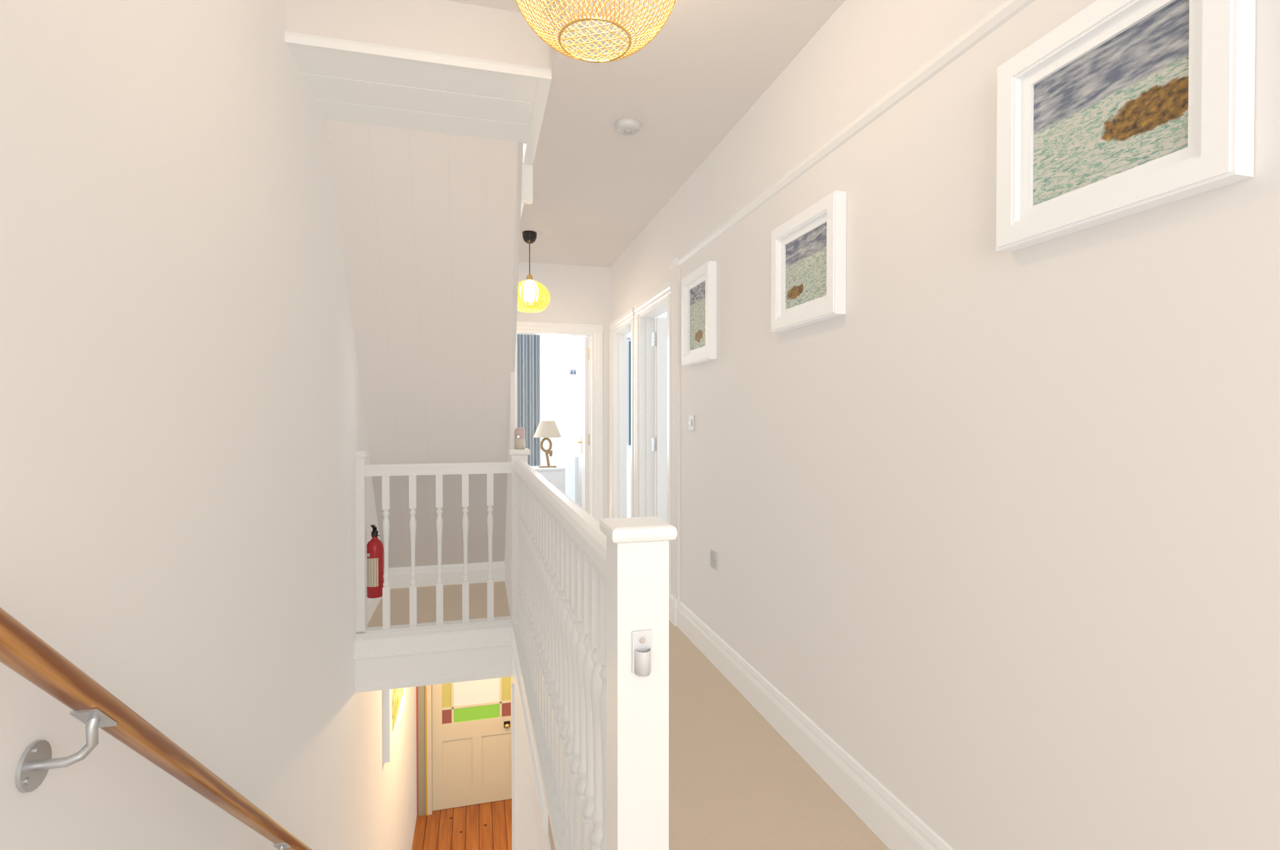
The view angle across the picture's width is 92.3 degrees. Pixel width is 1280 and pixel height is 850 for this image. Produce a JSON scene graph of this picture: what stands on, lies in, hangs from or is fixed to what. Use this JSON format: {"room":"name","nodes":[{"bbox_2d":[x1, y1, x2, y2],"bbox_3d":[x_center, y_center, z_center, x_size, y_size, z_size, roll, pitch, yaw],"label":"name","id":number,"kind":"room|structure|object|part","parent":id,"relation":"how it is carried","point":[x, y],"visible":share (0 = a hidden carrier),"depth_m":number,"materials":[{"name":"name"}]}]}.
{"room":"stair landing","nodes":[
{"label":"stair landing","id":0,"kind":"room"},
{"bbox_2d":[0,0,417,849],"bbox_3d":[-1.423,1.380,2.547,0.120,6.240,9.020,0,1,-15],"label":"wall","id":1,"kind":"structure","parent":0,"point":[182,424],"depth_m":1.42,"materials":[{"name":"white paint"}]},
{"bbox_2d":[0,606,311,849],"bbox_3d":[-1.066,1.025,1.620,0.100,1.683,1.876,0,1,-15],"label":"stair handrail","id":2,"kind":"object","parent":1,"relation":"attached to","point":[22,650],"visible":1,"depth_m":0.97,"materials":[{"name":"brown wood"}]},
{"bbox_2d":[366,524,383,598],"bbox_3d":[-1.605,0.809,3.692,0.121,0.445,0.130,0,1,19],"label":"fire extinguisher","id":3,"kind":"object","parent":1,"relation":"attached to","point":[375,547],"visible":0.92,"depth_m":3.66,"materials":[{"name":"red metal"}]},
{"bbox_2d":[382,688,405,762],"bbox_3d":[-1.961,2.018,4.920,0.044,0.850,0.970,0,1,-15],"label":"framed picture","id":4,"kind":"object","parent":1,"relation":"attached to","point":[394,700],"visible":0.49,"depth_m":4.52,"materials":[{"name":"white wood"}]},
{"bbox_2d":[391,688,402,730],"bbox_3d":[-1.964,2.018,4.920,0.039,0.590,0.710,0,1,-15],"label":"print","id":5,"kind":"object","parent":4,"relation":"attached to","point":[396,693],"depth_m":4.82,"materials":[{"name":"yellow paper"}]},
{"bbox_2d":[367,561,504,623],"bbox_3d":[-1.333,1.127,4.135,0.865,0.150,0.981,0,1,-15],"label":"baseboard","id":6,"kind":"structure","parent":1,"relation":"attached to","point":[427,575],"depth_m":4.58,"materials":[{"name":"white paint"}]},
{"bbox_2d":[416,684,432,815],"bbox_3d":[-1.611,2.897,7.118,1.840,2.900,0.120,0,1,-15],"label":"wall","id":7,"kind":"structure","parent":0,"point":[431,685],"depth_m":6.85,"materials":[{"name":"beige paint"}]},
{"bbox_2d":[416,676,513,815],"bbox_3d":[-1.910,3.158,7.024,1.208,2.380,0.154,0,1,-15],"label":"front door","id":8,"kind":"structure","parent":7,"relation":"in","point":[471,764],"depth_m":7.01,"materials":[{"name":"beige paint"}]},
{"bbox_2d":[325,120,523,567],"bbox_3d":[-1.243,-0.113,3.831,0.892,2.637,1.845,0,1,-15],"label":"wall","id":9,"kind":"structure","parent":0,"point":[427,220],"depth_m":3.44,"materials":[{"name":"beige paint"}]},
{"bbox_2d":[411,798,511,849],"bbox_3d":[-0.692,4.438,3.655,1.840,0.100,7.320,0,1,-15],"label":"floor","id":10,"kind":"structure","parent":0,"point":[488,825],"depth_m":6.62,"materials":[{"name":"brown wood"}]},
{"bbox_2d":[504,141,522,615],"bbox_3d":[-0.896,-0.109,4.210,0.027,2.620,2.400,0,1,-15],"label":"wall","id":11,"kind":"structure","parent":0,"point":[512,403],"depth_m":3.78,"materials":[{"name":"white paint"}]},
{"bbox_2d":[511,683,540,849],"bbox_3d":[-0.252,2.957,1.969,1.840,2.900,3.370,0,1,-15],"label":"wall","id":12,"kind":"structure","parent":0,"point":[525,835],"depth_m":3.12,"materials":[{"name":"white paint"}]},
{"bbox_2d":[354,626,550,849],"bbox_3d":[-0.817,1.368,2.298,0.925,0.290,2.650,0,1,-15],"label":"trim","id":13,"kind":"structure","parent":12,"relation":"attached to","point":[396,662],"depth_m":3.52,"materials":[{"name":"white paint"}]},
{"bbox_2d":[540,335,578,505],"bbox_3d":[-0.727,-0.289,6.771,3.390,2.920,2.470,0,1,-15],"label":"wall","id":14,"kind":"structure","parent":0,"point":[559,389],"depth_m":7.85,"materials":[{"name":"white paint"}]},
{"bbox_2d":[516,334,540,466],"bbox_3d":[-1.489,-0.025,7.623,0.810,2.292,0.070,0,1,-15],"label":"window curtain","id":15,"kind":"object","parent":14,"relation":"hanging from","point":[528,346],"visible":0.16,"depth_m":7.65,"materials":[{"name":"blue fabric"}]},
{"bbox_2d":[570,368,576,374],"bbox_3d":[-0.853,-0.681,7.849,0.080,0.071,0.071,0,1,-15],"label":"coat hook","id":16,"kind":"object","parent":14,"relation":"attached to","point":[572,371],"visible":1,"depth_m":7.87,"materials":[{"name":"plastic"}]},
{"bbox_2d":[574,456,578,504],"bbox_3d":[-0.533,0.782,7.948,0.620,0.750,0.074,0,1,-15],"label":"panel radiator","id":17,"kind":"object","parent":14,"relation":"attached to","point":[576,458],"visible":0.11,"depth_m":7.84,"materials":[{"name":"white metal"}]},
{"bbox_2d":[516,261,610,518],"bbox_3d":[-0.759,-0.275,5.547,0.975,2.920,0.120,0,1,-15],"label":"wall","id":18,"kind":"structure","parent":0,"point":[581,294],"depth_m":5.54,"materials":[{"name":"white paint"}]},
{"bbox_2d":[514,320,602,522],"bbox_3d":[-0.859,0.132,5.864,0.870,2.100,0.814,0,1,-15],"label":"door","id":19,"kind":"structure","parent":18,"relation":"in","point":[594,331],"depth_m":5.58,"materials":[{"name":"white paint"}]},
{"bbox_2d":[285,0,845,267],"bbox_3d":[-0.258,-1.568,1.941,2.080,0.350,7.320,0,1,-15],"label":"ceiling","id":20,"kind":"structure","parent":0,"point":[596,188],"depth_m":2.48,"materials":[{"name":"white paint"}]},
{"bbox_2d":[284,31,551,204],"bbox_3d":[-0.937,-1.318,2.793,0.960,0.230,0.932,0,1,-15],"label":"ceiling bulkhead","id":21,"kind":"object","parent":20,"relation":"attached to","point":[349,81],"depth_m":2.56,"materials":[{"name":"white paint"}]},
{"bbox_2d":[517,230,550,312],"bbox_3d":[-0.817,-1.135,4.550,0.304,0.576,0.304,0,1,-15],"label":"pendant lamp","id":22,"kind":"object","parent":20,"relation":"hanging from","point":[533,296],"visible":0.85,"depth_m":4.46,"materials":[{"name":"yellow glass"}]},
{"bbox_3d":[-0.817,-0.958,4.552,0.304,0.222,0.304,0,1,-15],"label":"lamp shade","id":23,"kind":"part","parent":22,"relation":"part of","materials":[{"name":"yellow glass"}]},
{"bbox_2d":[515,0,675,62],"bbox_3d":[-0.118,-1.196,1.610,0.458,0.386,0.458,0,1,-15],"label":"globe pendant lamp","id":24,"kind":"object","parent":20,"relation":"hanging from","point":[655,31],"visible":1,"depth_m":1.61,"materials":[{"name":"woven wicker"},{"name":"black plastic"},{"name":"frosted glass"}]},
{"bbox_2d":[559,19,630,62],"bbox_3d":[-0.118,-1.005,1.612,0.183,0.003,0.179,0,1,-15],"label":"diffuser","id":25,"kind":"object","parent":24,"relation":"attached to","point":[624,53],"depth_m":1.61,"materials":[{"name":"gold"}]},
{"bbox_2d":[615,118,640,135],"bbox_3d":[-0.057,-1.385,2.865,0.120,0.038,0.120,0,1,-15],"label":"smoke detector","id":26,"kind":"object","parent":20,"relation":"attached to","point":[624,126],"visible":1,"depth_m":2.83,"materials":[{"name":"white plastic"}]},
{"bbox_2d":[367,580,890,849],"bbox_3d":[-0.243,1.368,1.917,1.840,0.280,7.200,0,1,-15],"label":"floor","id":27,"kind":"structure","parent":0,"point":[736,783],"depth_m":2.17,"materials":[{"name":"beige carpet"}]},
{"bbox_2d":[354,448,677,849],"bbox_3d":[-0.783,0.827,2.305,0.994,1.343,2.860,0,1,-15],"label":"railing","id":28,"kind":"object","parent":27,"relation":"on","point":[581,585],"depth_m":1.59,"materials":[{"name":"white wood"}]},
{"bbox_2d":[514,427,525,449],"bbox_3d":[-0.728,0.079,3.726,0.066,0.132,0.067,0,1,-15],"label":"air freshener","id":29,"kind":"object","parent":28,"relation":"on","point":[519,432],"visible":1,"depth_m":3.70,"materials":[{"name":"beige plastic"}]},
{"bbox_2d":[632,629,651,676],"bbox_3d":[0.006,0.382,1.029,0.034,0.070,0.022,0,1,-15],"label":"gate latch","id":30,"kind":"object","parent":28,"relation":"attached to","point":[642,640],"depth_m":1.03,"materials":[{"name":"white plastic"}]},
{"bbox_2d":[626,311,666,517],"bbox_3d":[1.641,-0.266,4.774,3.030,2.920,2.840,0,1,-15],"label":"door frame","id":31,"kind":"structure","parent":0,"point":[664,315],"depth_m":5.66,"materials":[{"name":"white paint"}]},
{"bbox_2d":[626,337,630,445],"bbox_3d":[0.086,-0.306,5.646,0.450,0.980,0.040,0,1,-15],"label":"window curtain","id":32,"kind":"object","parent":31,"relation":"hanging from","point":[627,338],"visible":0.05,"depth_m":5.61,"materials":[{"name":"teal fabric"}]},
{"bbox_2d":[578,0,1279,849],"bbox_3d":[0.467,1.395,3.046,0.132,6.200,9.020,0,1,-15],"label":"wall","id":33,"kind":"structure","parent":0,"point":[1003,528],"depth_m":1.46,"materials":[{"name":"white paint"}]},
{"bbox_2d":[608,307,634,518],"bbox_3d":[-0.101,0.140,5.167,0.140,2.100,0.860,0,1,-15],"label":"door frame","id":34,"kind":"structure","parent":33,"relation":"in","point":[623,325],"depth_m":5.48,"materials":[{"name":"white paint"}]},
{"bbox_2d":[634,280,671,594],"bbox_3d":[0.473,0.149,4.357,0.838,2.100,0.900,0,1,-15],"label":"door","id":35,"kind":"structure","parent":33,"relation":"in","point":[646,338],"depth_m":4.60,"materials":[{"name":"white paint"}]},
{"bbox_2d":[688,415,695,430],"bbox_3d":[0.291,-0.012,3.459,0.013,0.086,0.086,0,1,-15],"label":"light switch","id":36,"kind":"object","parent":33,"relation":"attached to","point":[691,418],"visible":1,"depth_m":3.44,"materials":[{"name":"white plastic"}]},
{"bbox_2d":[681,260,716,365],"bbox_3d":[0.311,-0.583,3.305,0.044,0.492,0.426,0,1,-15],"label":"framed painting","id":37,"kind":"object","parent":33,"relation":"attached to","point":[699,288],"visible":1,"depth_m":3.27},
{"bbox_2d":[709,549,718,570],"bbox_3d":[0.376,0.688,3.143,0.013,0.086,0.086,0,1,-15],"label":"wall socket","id":38,"kind":"object","parent":33,"relation":"attached to","point":[713,555],"visible":1,"depth_m":3.13,"materials":[{"name":"white plastic"}]},
{"bbox_2d":[770,190,846,332],"bbox_3d":[0.596,-0.566,2.225,0.044,0.400,0.451,0,1,-15],"label":"framed painting","id":39,"kind":"object","parent":33,"relation":"attached to","point":[808,250],"visible":1,"depth_m":2.18},
{"bbox_2d":[669,594,954,849],"bbox_3d":[0.870,1.161,1.242,0.030,0.150,5.332,0,1,-15],"label":"baseboard","id":40,"kind":"structure","parent":33,"relation":"attached to","point":[894,824],"depth_m":2.15,"materials":[{"name":"white paint"}]},
{"bbox_2d":[669,0,1034,271],"bbox_3d":[0.873,-0.943,1.219,0.024,0.048,5.332,0,1,-15],"label":"rail","id":41,"kind":"object","parent":33,"relation":"attached to","point":[1007,9],"visible":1,"depth_m":1.80,"materials":[{"name":"white paint"}]},
{"bbox_2d":[996,0,1255,252],"bbox_3d":[0.876,-0.594,1.166,0.044,0.410,0.452,0,1,-15],"label":"framed painting","id":42,"kind":"object","parent":33,"relation":"attached to","point":[1124,108],"visible":1,"depth_m":1.13},
{"bbox_3d":[-0.785,1.311,6.774,3.270,0.280,2.230,0,1,-15],"label":"floor","id":43,"kind":"structure","parent":0,"visible":0},
{"bbox_2d":[531,465,566,494],"bbox_3d":[-1.101,0.833,7.278,0.404,0.665,0.433,0,1,-15],"label":"base cabinet","id":44,"kind":"object","parent":43,"relation":"on","point":[556,476],"visible":0.34,"depth_m":7.12,"materials":[{"name":"white wood"}]},
{"bbox_2d":[533,420,561,467],"bbox_3d":[-1.094,0.225,7.264,0.330,0.550,0.330,0,1,-15],"label":"table lamp","id":45,"kind":"object","parent":44,"relation":"on","point":[545,429],"visible":1,"depth_m":7.18,"materials":[{"name":"beige fabric"}]},
{"bbox_3d":[-1.094,0.048,7.262,0.330,0.195,0.330,0,1,-15],"label":"lamp shade","id":46,"kind":"part","parent":45,"relation":"part of","materials":[{"name":"beige fabric"}]}
]}

